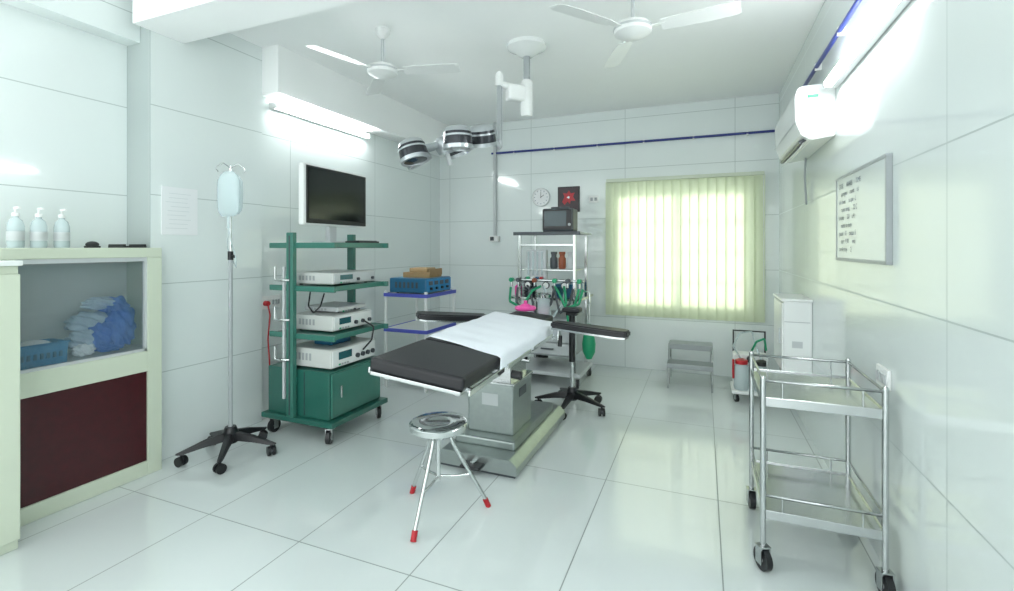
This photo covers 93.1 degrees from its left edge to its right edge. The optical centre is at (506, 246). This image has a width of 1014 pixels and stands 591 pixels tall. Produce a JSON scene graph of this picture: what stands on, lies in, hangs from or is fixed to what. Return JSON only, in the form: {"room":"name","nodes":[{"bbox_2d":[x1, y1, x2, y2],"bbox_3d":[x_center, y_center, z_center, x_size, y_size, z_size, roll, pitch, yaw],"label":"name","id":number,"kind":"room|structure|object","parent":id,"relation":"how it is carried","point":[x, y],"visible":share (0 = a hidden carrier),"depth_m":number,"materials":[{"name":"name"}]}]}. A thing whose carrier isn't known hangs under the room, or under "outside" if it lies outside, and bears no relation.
{"room":"operating room","nodes":[
{"label":"operating room","id":0,"kind":"room"},
{"bbox_2d":[0,2,126,247],"bbox_3d":[-3.217,-0.105,1.883,0.100,3.110,3.055,0,0,22],"label":"wall","id":1,"kind":"structure","parent":0,"point":[63,88],"depth_m":2.95,"materials":[{"name":"white tile"}]},
{"bbox_2d":[262,96,439,418],"bbox_3d":[-1.612,-0.105,5.535,0.310,3.110,3.170,0,0,22],"label":"wall","id":2,"kind":"structure","parent":0,"point":[403,204],"depth_m":5.07,"materials":[{"name":"tile"}]},
{"bbox_2d":[262,295,279,364],"bbox_3d":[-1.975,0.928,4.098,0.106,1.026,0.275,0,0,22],"label":"wall socket","id":3,"kind":"object","parent":2,"relation":"attached to","point":[268,302],"depth_m":4.04,"materials":[{"name":"plastic"}]},
{"bbox_2d":[269,102,370,138],"bbox_3d":[-1.756,-1.205,4.660,0.079,0.050,1.260,0,0,22],"label":"fluorescent tube light","id":4,"kind":"object","parent":2,"relation":"attached to","point":[275,106],"visible":1,"depth_m":4.52,"materials":[{"name":"white glass"}]},
{"bbox_2d":[0,364,896,590],"bbox_3d":[-0.369,1.500,2.905,4.600,0.100,7.100,0,0,22],"label":"floor","id":5,"kind":"structure","parent":0,"point":[648,493],"depth_m":2.60,"materials":[{"name":"tile"}]},
{"bbox_2d":[0,260,22,555],"bbox_3d":[-2.791,0.757,1.974,0.620,1.385,0.965,0,0,22],"label":"cabinet","id":6,"kind":"object","parent":5,"relation":"on","point":[9,276],"visible":1,"depth_m":2.27,"materials":[{"name":"beige metal"}]},
{"bbox_2d":[0,260,22,265],"bbox_3d":[-2.791,0.077,1.974,0.620,0.025,0.965,0,0,22],"label":"countertop","id":7,"kind":"structure","parent":6,"relation":"on","point":[2,262],"depth_m":2.27,"materials":[{"name":"white ceramic"}]},
{"bbox_2d":[0,248,161,526],"bbox_3d":[-2.562,0.728,2.839,0.350,1.445,0.780,0,0,22],"label":"storage cabinet","id":8,"kind":"object","parent":5,"relation":"on","point":[91,425],"visible":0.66,"depth_m":2.84,"materials":[{"name":"beige metal"}]},
{"bbox_2d":[6,207,24,247],"bbox_3d":[-2.679,-0.107,2.617,0.074,0.224,0.074,0,0,-26],"label":"pump bottle","id":9,"kind":"object","parent":8,"relation":"on","point":[15,227],"visible":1,"depth_m":2.60,"materials":[{"name":"white plastic"}]},
{"bbox_2d":[30,208,47,247],"bbox_3d":[-2.627,-0.107,2.693,0.074,0.224,0.074,0,0,-26],"label":"pump bottle","id":10,"kind":"object","parent":8,"relation":"on","point":[38,226],"visible":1,"depth_m":2.67,"materials":[{"name":"white plastic"}]},
{"bbox_2d":[20,338,69,369],"bbox_3d":[-2.612,0.583,2.644,0.195,0.135,0.250,0,0,22],"label":"basket","id":11,"kind":"object","parent":8,"relation":"on","point":[42,352],"visible":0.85,"depth_m":2.62,"materials":[{"name":"blue plastic"}]},
{"bbox_2d":[53,209,69,247],"bbox_3d":[-2.580,-0.107,2.782,0.074,0.224,0.074,0,0,-26],"label":"pump bottle","id":12,"kind":"object","parent":8,"relation":"on","point":[61,228],"visible":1,"depth_m":2.76,"materials":[{"name":"white plastic"}]},
{"bbox_2d":[24,344,141,369],"bbox_3d":[-2.578,0.660,2.846,0.285,0.020,0.740,0,0,22],"label":"shelf","id":13,"kind":"object","parent":8,"relation":"attached to","point":[70,357],"depth_m":2.93,"materials":[{"name":"white ceramic"}]},
{"bbox_2d":[84,241,100,247],"bbox_3d":[-2.508,-0.015,2.904,0.044,0.040,0.070,0,0,22],"label":"tape dispenser","id":14,"kind":"object","parent":8,"relation":"on","point":[92,244],"visible":1,"depth_m":2.89,"materials":[{"name":"black plastic"}]},
{"bbox_2d":[63,295,135,356],"bbox_3d":[-2.511,0.475,2.963,0.214,0.337,0.344,0,0,22],"label":"plastic package","id":15,"kind":"object","parent":8,"relation":"on","point":[107,329],"visible":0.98,"depth_m":2.93,"materials":[{"name":"blue plastic"}]},
{"bbox_2d":[108,244,146,247],"bbox_3d":[-2.472,-0.006,3.126,0.160,0.023,0.140,0,0,22],"label":"tray","id":16,"kind":"object","parent":8,"relation":"on","point":[109,245],"visible":1,"depth_m":3.08,"materials":[{"name":"black plastic"}]},
{"bbox_2d":[127,26,261,459],"bbox_3d":[-2.363,-0.105,3.657,0.340,3.110,0.875,0,0,22],"label":"wall pier","id":17,"kind":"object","parent":5,"relation":"on","point":[194,107],"depth_m":3.51,"materials":[{"name":"white tile"}]},
{"bbox_2d":[161,186,197,234],"bbox_3d":[-2.294,-0.250,3.367,0.007,0.330,0.250,0,0,22],"label":"notice","id":18,"kind":"object","parent":17,"relation":"attached to","point":[179,206],"depth_m":3.36,"materials":[{"name":"white paper"}]},
{"bbox_2d":[174,162,276,474],"bbox_3d":[-1.922,0.434,3.373,0.619,2.032,0.598,0,0,22],"label":"stand","id":19,"kind":"object","parent":5,"relation":"on","point":[229,184],"visible":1,"depth_m":3.32,"materials":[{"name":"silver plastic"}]},
{"bbox_2d":[261,232,388,443],"bbox_3d":[-1.466,0.670,3.909,0.710,1.560,0.746,0,0,22],"label":"trolley","id":20,"kind":"object","parent":5,"relation":"on","point":[328,399],"visible":0.95,"depth_m":3.63,"materials":[{"name":"green metal"}]},
{"bbox_2d":[269,242,335,247],"bbox_3d":[-1.547,-0.012,3.618,0.640,0.042,0.024,0,0,22],"label":"shelf","id":21,"kind":"object","parent":20,"relation":"attached to","point":[328,244],"depth_m":3.59,"materials":[{"name":"green metal"}]},
{"bbox_2d":[269,284,335,292],"bbox_3d":[-1.547,0.313,3.618,0.640,0.042,0.024,0,0,22],"label":"shelf","id":22,"kind":"object","parent":20,"relation":"attached to","point":[296,288],"depth_m":3.58,"materials":[{"name":"green metal"}]},
{"bbox_2d":[269,331,335,341],"bbox_3d":[-1.547,0.673,3.618,0.640,0.042,0.024,0,0,22],"label":"shelf","id":23,"kind":"object","parent":20,"relation":"attached to","point":[315,337],"depth_m":3.59,"materials":[{"name":"green metal"}]},
{"bbox_2d":[261,397,387,428],"bbox_3d":[-1.467,1.305,3.920,0.700,0.040,0.670,0,0,22],"label":"shelf","id":24,"kind":"object","parent":20,"relation":"on","point":[273,414],"depth_m":3.65,"materials":[{"name":"green metal"}]},
{"bbox_2d":[280,323,378,335],"bbox_3d":[-1.433,0.670,3.912,0.570,0.024,0.620,0,0,22],"label":"shelf","id":25,"kind":"object","parent":20,"relation":"attached to","point":[352,331],"depth_m":3.74,"materials":[{"name":"green metal"}]},
{"bbox_2d":[299,162,365,242],"bbox_3d":[-1.428,-0.333,3.963,0.200,0.610,0.760,0,0,20],"label":"monitor","id":26,"kind":"object","parent":20,"relation":"on","point":[331,198],"visible":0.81,"depth_m":3.87,"materials":[{"name":"grey plastic"}]},
{"bbox_2d":[297,281,370,286],"bbox_3d":[-1.433,0.310,3.912,0.570,0.024,0.620,0,0,22],"label":"shelf","id":27,"kind":"object","parent":20,"relation":"attached to","point":[357,284],"depth_m":3.80,"materials":[{"name":"green metal"}]},
{"bbox_2d":[297,269,374,368],"bbox_3d":[-1.380,0.562,3.888,0.546,0.731,0.545,0,0,22],"label":"stack","id":28,"kind":"object","parent":20,"relation":"on","point":[333,316],"visible":0.98,"depth_m":3.75,"materials":[{"name":"grey"}]},
{"bbox_2d":[297,309,374,349],"bbox_3d":[-1.371,0.681,3.908,0.546,0.308,0.462,0,0,22],"label":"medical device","id":29,"kind":"object","parent":28,"relation":"attached to","point":[321,320],"depth_m":3.79,"materials":[{"name":"plastic"}]},
{"bbox_2d":[345,240,378,242],"bbox_3d":[-1.201,-0.041,3.990,0.140,0.025,0.260,0,0,22],"label":"keyboard","id":30,"kind":"object","parent":20,"relation":"on","point":[348,241],"visible":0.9,"depth_m":3.89,"materials":[{"name":"black plastic"}]},
{"bbox_2d":[368,281,388,285],"bbox_3d":[-1.309,0.313,4.202,0.640,0.042,0.024,0,0,22],"label":"shelf","id":31,"kind":"object","parent":20,"relation":"attached to","point":[384,283],"depth_m":4.08,"materials":[{"name":"green metal"}]},
{"bbox_2d":[371,322,388,328],"bbox_3d":[-1.309,0.673,4.202,0.640,0.042,0.024,0,0,22],"label":"shelf","id":32,"kind":"object","parent":20,"relation":"attached to","point":[384,325],"depth_m":4.08,"materials":[{"name":"green metal"}]},
{"bbox_2d":[384,287,455,392],"bbox_3d":[-0.921,0.950,5.151,0.522,1.000,0.622,0,0,22],"label":"side table","id":33,"kind":"object","parent":5,"relation":"on","point":[416,327],"visible":0.59,"depth_m":4.96,"materials":[{"name":"blue metal"}]},
{"bbox_2d":[389,320,449,330],"bbox_3d":[-0.921,0.850,5.151,0.500,0.020,0.600,0,0,22],"label":"shelf","id":34,"kind":"object","parent":33,"relation":"attached to","point":[414,325],"depth_m":5.07,"materials":[{"name":"white metal"}]},
{"bbox_2d":[390,276,450,293],"bbox_3d":[-0.910,0.400,5.139,0.470,0.160,0.512,0,0,22],"label":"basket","id":35,"kind":"object","parent":33,"relation":"on","point":[441,283],"visible":0.92,"depth_m":4.93,"materials":[{"name":"blue plastic"}]},
{"bbox_2d":[403,267,441,277],"bbox_3d":[-0.900,0.270,5.142,0.305,0.100,0.320,0,0,15],"label":"cardboard box","id":36,"kind":"object","parent":35,"relation":"on","point":[416,272],"visible":0.99,"depth_m":5.02,"materials":[{"name":"beige cardboard"}]},
{"bbox_2d":[403,272,441,277],"bbox_3d":[-0.903,0.292,5.143,0.300,0.055,0.320,0,0,15],"label":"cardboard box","id":37,"kind":"object","parent":35,"relation":"on","point":[405,274],"depth_m":5.00,"materials":[{"name":"cardboard"}]},
{"bbox_2d":[391,290,449,294],"bbox_3d":[-0.921,0.490,5.151,0.500,0.020,0.600,0,0,22],"label":"shelf","id":38,"kind":"object","parent":33,"relation":"attached to","point":[445,292],"depth_m":4.95,"materials":[{"name":"white metal"}]},
{"bbox_2d":[409,411,490,541],"bbox_3d":[-0.407,1.202,2.574,0.508,0.509,0.461,0,0,22],"label":"stool","id":39,"kind":"object","parent":5,"relation":"on","point":[437,426],"visible":1,"depth_m":2.60,"materials":[{"name":"silver metal"}]},
{"bbox_2d":[368,311,629,478],"bbox_3d":[-0.149,0.979,3.344,1.447,0.943,2.072,0,0,44],"label":"table","id":40,"kind":"object","parent":5,"relation":"on","point":[483,356],"visible":0.99,"depth_m":3.21,"materials":[{"name":"metal"}]},
{"bbox_2d":[370,339,500,390],"bbox_3d":[-0.361,0.621,2.595,0.528,0.068,0.538,7,2,20],"label":"cushion","id":41,"kind":"object","parent":40,"relation":"on","point":[436,365],"depth_m":2.44,"materials":[{"name":"black leather"}]},
{"bbox_2d":[426,337,471,348],"bbox_3d":[-0.181,0.621,3.099,0.528,0.068,0.508,7,2,20],"label":"seat cushion","id":42,"kind":"object","parent":40,"relation":"on","point":[457,341],"depth_m":2.93,"materials":[{"name":"black leather"}]},
{"bbox_2d":[515,300,535,310],"bbox_3d":[0.160,0.505,4.147,0.190,0.085,0.190,0,0,22],"label":"face mask","id":43,"kind":"object","parent":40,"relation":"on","point":[523,307],"visible":1,"depth_m":4.09,"materials":[{"name":"pink rubber"}]},
{"bbox_2d":[510,311,552,321],"bbox_3d":[0.205,0.621,4.177,0.340,0.068,0.278,7,2,20],"label":"cushion","id":44,"kind":"object","parent":40,"relation":"on","point":[521,313],"depth_m":4.15,"materials":[{"name":"black fabric"}]},
{"bbox_2d":[509,231,595,388],"bbox_3d":[0.556,0.645,5.213,0.937,1.610,0.909,0,0,22],"label":"machine","id":45,"kind":"object","parent":5,"relation":"on","point":[537,268],"visible":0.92,"depth_m":5.04,"materials":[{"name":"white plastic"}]},
{"bbox_2d":[521,281,523,293],"bbox_3d":[0.179,0.450,5.360,0.100,0.150,0.100,0,0,22],"label":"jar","id":46,"kind":"object","parent":45,"relation":"on","point":[522,282],"depth_m":5.31,"materials":[{"name":"plastic"}]},
{"bbox_2d":[521,267,585,270],"bbox_3d":[0.513,0.242,5.278,0.600,0.015,0.480,0,0,22],"label":"shelf","id":47,"kind":"object","parent":45,"relation":"attached to","point":[528,268],"depth_m":5.08,"materials":[{"name":"silver metal"}]},
{"bbox_2d":[543,207,577,231],"bbox_3d":[0.570,-0.297,5.179,0.340,0.273,0.240,0,0,22],"label":"patient monitor","id":48,"kind":"object","parent":45,"relation":"on","point":[555,219],"visible":0.95,"depth_m":5.08,"materials":[{"name":"grey plastic"}]},
{"bbox_2d":[530,232,591,235],"bbox_3d":[0.513,-0.145,5.278,0.720,0.020,0.560,0,0,22],"label":"shelf","id":49,"kind":"object","parent":45,"relation":"attached to","point":[531,233],"depth_m":4.99,"materials":[{"name":"grey plastic"}]},
{"bbox_2d":[534,307,604,419],"bbox_3d":[0.570,0.998,4.297,0.657,0.905,0.637,0,0,22],"label":"stand","id":50,"kind":"object","parent":5,"relation":"on","point":[571,393],"visible":0.92,"depth_m":4.29,"materials":[{"name":"black plastic"}]},
{"bbox_2d":[667,340,712,392],"bbox_3d":[1.936,1.240,5.071,0.440,0.421,0.505,0,0,22],"label":"step stool","id":51,"kind":"object","parent":5,"relation":"on","point":[673,344],"visible":1,"depth_m":5.00,"materials":[{"name":"silver metal"}]},
{"bbox_2d":[730,329,768,401],"bbox_3d":[2.324,1.127,4.581,0.340,0.647,0.360,0,0,22],"label":"machine","id":52,"kind":"object","parent":5,"relation":"on","point":[739,384],"visible":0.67,"depth_m":4.50,"materials":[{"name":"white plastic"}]},
{"bbox_2d":[734,358,748,390],"bbox_3d":[2.212,1.195,4.530,0.130,0.290,0.130,0,0,22],"label":"jar","id":53,"kind":"object","parent":52,"relation":"on","point":[741,365],"depth_m":4.48,"materials":[{"name":"white plastic"}]},
{"bbox_2d":[754,359,768,391],"bbox_3d":[2.369,1.195,4.466,0.130,0.290,0.130,0,0,22],"label":"jar","id":54,"kind":"object","parent":52,"relation":"on","point":[761,363],"depth_m":4.43,"materials":[{"name":"black plastic"}]},
{"bbox_2d":[746,351,895,590],"bbox_3d":[1.470,1.014,2.327,0.534,0.873,0.653,0,0,22],"label":"trolley","id":55,"kind":"object","parent":5,"relation":"on","point":[829,500],"visible":1,"depth_m":2.19,"materials":[{"name":"silver metal"}]},
{"bbox_2d":[753,370,880,408],"bbox_3d":[1.464,0.686,2.329,0.450,0.010,0.550,0,0,22],"label":"shelf","id":56,"kind":"object","parent":55,"relation":"attached to","point":[794,396],"depth_m":2.23,"materials":[{"name":"silver metal"}]},
{"bbox_2d":[753,461,881,529],"bbox_3d":[1.464,1.191,2.329,0.450,0.010,0.550,0,0,22],"label":"shelf","id":57,"kind":"object","parent":55,"relation":"attached to","point":[830,487],"depth_m":2.27,"materials":[{"name":"silver metal"}]},
{"bbox_2d":[230,0,824,125],"bbox_3d":[-0.369,-1.710,2.905,4.600,0.100,7.100,0,0,22],"label":"ceiling","id":58,"kind":"structure","parent":0,"point":[753,51],"depth_m":4.01,"materials":[{"name":"paint"}]},
{"bbox_2d":[0,0,139,45],"bbox_3d":[-3.106,-1.515,1.838,0.140,0.290,3.055,0,0,22],"label":"beam","id":59,"kind":"structure","parent":58,"relation":"attached to","point":[112,20],"depth_m":3.00,"materials":[{"name":"paint"}]},
{"bbox_2d":[133,0,363,42],"bbox_3d":[-0.422,-1.550,2.457,4.160,0.220,0.330,0,0,22],"label":"cross beam","id":60,"kind":"structure","parent":58,"relation":"attached to","point":[183,21],"depth_m":3.00,"materials":[{"name":"paint"}]},
{"bbox_2d":[262,44,447,156],"bbox_3d":[-1.409,-1.465,5.344,0.210,0.390,2.970,0,0,22],"label":"beam","id":61,"kind":"structure","parent":58,"relation":"attached to","point":[290,78],"depth_m":4.58,"materials":[{"name":"paint"}]},
{"bbox_2d":[306,26,460,94],"bbox_3d":[-0.915,-1.478,3.584,1.047,0.365,1.047,0,0,22],"label":"ceiling fan","id":62,"kind":"object","parent":58,"relation":"hanging from","point":[381,70],"depth_m":3.62,"materials":[{"name":"white metal"}]},
{"bbox_2d":[398,36,545,169],"bbox_3d":[-0.209,-1.113,3.635,1.258,1.094,0.724,0,0,-27],"label":"light","id":63,"kind":"object","parent":58,"relation":"hanging from","point":[457,140],"visible":1,"depth_m":3.53,"materials":[{"name":"white metal"}]},
{"bbox_2d":[549,0,741,68],"bbox_3d":[0.882,-1.472,2.947,0.998,0.375,1.076,0,0,22],"label":"ceiling fan","id":64,"kind":"object","parent":58,"relation":"hanging from","point":[628,30],"depth_m":2.84,"materials":[{"name":"white metal"}]},
{"bbox_2d":[440,110,616,365],"bbox_3d":[0.231,-0.105,6.386,2.460,3.110,0.200,0,0,22],"label":"wall","id":65,"kind":"object","parent":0,"point":[480,270],"visible":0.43,"depth_m":6.29,"materials":[{"name":"tile"}]},
{"bbox_2d":[489,122,499,241],"bbox_3d":[-0.166,-0.865,6.391,0.130,1.590,0.092,0,0,22],"label":"conduit","id":66,"kind":"object","parent":65,"relation":"attached to","point":[494,238],"visible":1,"depth_m":6.39,"materials":[{"name":"grey plastic"}]},
{"bbox_2d":[532,188,549,206],"bbox_3d":[0.438,-0.640,6.177,0.240,0.240,0.031,0,0,22],"label":"wall clock","id":67,"kind":"object","parent":65,"relation":"attached to","point":[540,196],"visible":1,"depth_m":6.17,"materials":[{"name":"white plastic"}]},
{"bbox_2d":[558,186,579,211],"bbox_3d":[0.775,-0.600,6.038,0.280,0.320,0.034,0,0,22],"label":"framed picture","id":68,"kind":"object","parent":65,"relation":"attached to","point":[569,197],"visible":0.79,"depth_m":6.02,"materials":[{"name":"black plastic"}]},
{"bbox_2d":[589,196,598,202],"bbox_3d":[1.070,-0.590,5.927,0.120,0.085,0.017,0,0,22],"label":"wall socket","id":69,"kind":"object","parent":65,"relation":"attached to","point":[592,199],"visible":1,"depth_m":5.92,"materials":[{"name":"white plastic"}]},
{"bbox_2d":[617,315,750,376],"bbox_3d":[2.046,1.070,5.646,1.460,0.760,0.200,0,0,22],"label":"wall","id":70,"kind":"structure","parent":0,"point":[646,347],"depth_m":5.57,"materials":[{"name":"tile"}]},
{"bbox_2d":[617,96,750,178],"bbox_3d":[2.046,-1.175,5.646,1.460,0.970,0.200,0,0,22],"label":"wall","id":71,"kind":"structure","parent":0,"point":[722,154],"depth_m":5.53,"materials":[{"name":"tile"}]},
{"bbox_2d":[606,171,764,322],"bbox_3d":[1.992,0.000,5.501,1.705,1.630,0.108,0,0,22],"label":"vertical blind","id":72,"kind":"object","parent":71,"relation":"attached to","point":[680,246],"visible":1,"depth_m":5.46,"materials":[{"name":"beige fabric"}]},
{"bbox_2d":[751,93,778,369],"bbox_3d":[2.847,-0.105,5.319,0.270,3.110,0.200,0,0,22],"label":"wall","id":73,"kind":"object","parent":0,"point":[764,108],"visible":0.43,"depth_m":5.21,"materials":[{"name":"tile"}]},
{"bbox_2d":[779,0,1013,590],"bbox_3d":[1.714,-0.105,2.055,0.100,3.110,7.100,0,0,22],"label":"wall","id":74,"kind":"structure","parent":0,"point":[934,92],"depth_m":1.74,"materials":[{"name":"tile"}]},
{"bbox_2d":[491,0,861,154],"bbox_3d":[0.708,-1.250,4.194,3.380,0.050,3.500,0,0,22],"label":"pipe","id":75,"kind":"object","parent":74,"relation":"attached to","point":[841,30],"visible":0.74,"depth_m":5.26,"materials":[{"name":"blue metal"}]},
{"bbox_2d":[773,293,812,372],"bbox_3d":[2.279,0.682,3.844,0.220,0.575,0.480,0,0,22],"label":"filing cabinet","id":76,"kind":"object","parent":74,"relation":"attached to","point":[792,312],"visible":0.94,"depth_m":3.64,"materials":[{"name":"white metal"}]},
{"bbox_2d":[775,84,834,204],"bbox_3d":[2.105,-0.674,3.438,0.222,0.692,0.922,0,0,22],"label":"air conditioner","id":77,"kind":"object","parent":74,"relation":"attached to","point":[807,123],"visible":1,"depth_m":3.04,"materials":[{"name":"white plastic"}]},
{"bbox_2d":[836,153,892,264],"bbox_3d":[1.819,-0.165,2.476,0.024,0.488,0.860,0,0,22],"label":"whiteboard","id":78,"kind":"object","parent":74,"relation":"attached to","point":[864,194],"visible":1,"depth_m":2.35,"materials":[{"name":"white"}]},
{"bbox_2d":[824,0,910,88],"bbox_3d":[1.745,-0.990,2.377,0.079,0.050,1.180,0,0,22],"label":"fluorescent tube light","id":79,"kind":"object","parent":74,"relation":"attached to","point":[889,10],"visible":1,"depth_m":2.25,"materials":[{"name":"white glass"}]},
{"bbox_2d":[875,363,890,390],"bbox_3d":[1.691,0.585,2.161,0.022,0.090,0.150,0,0,22],"label":"wall switch","id":80,"kind":"object","parent":74,"relation":"attached to","point":[882,374],"visible":0.98,"depth_m":2.14,"materials":[{"name":"white plastic"}]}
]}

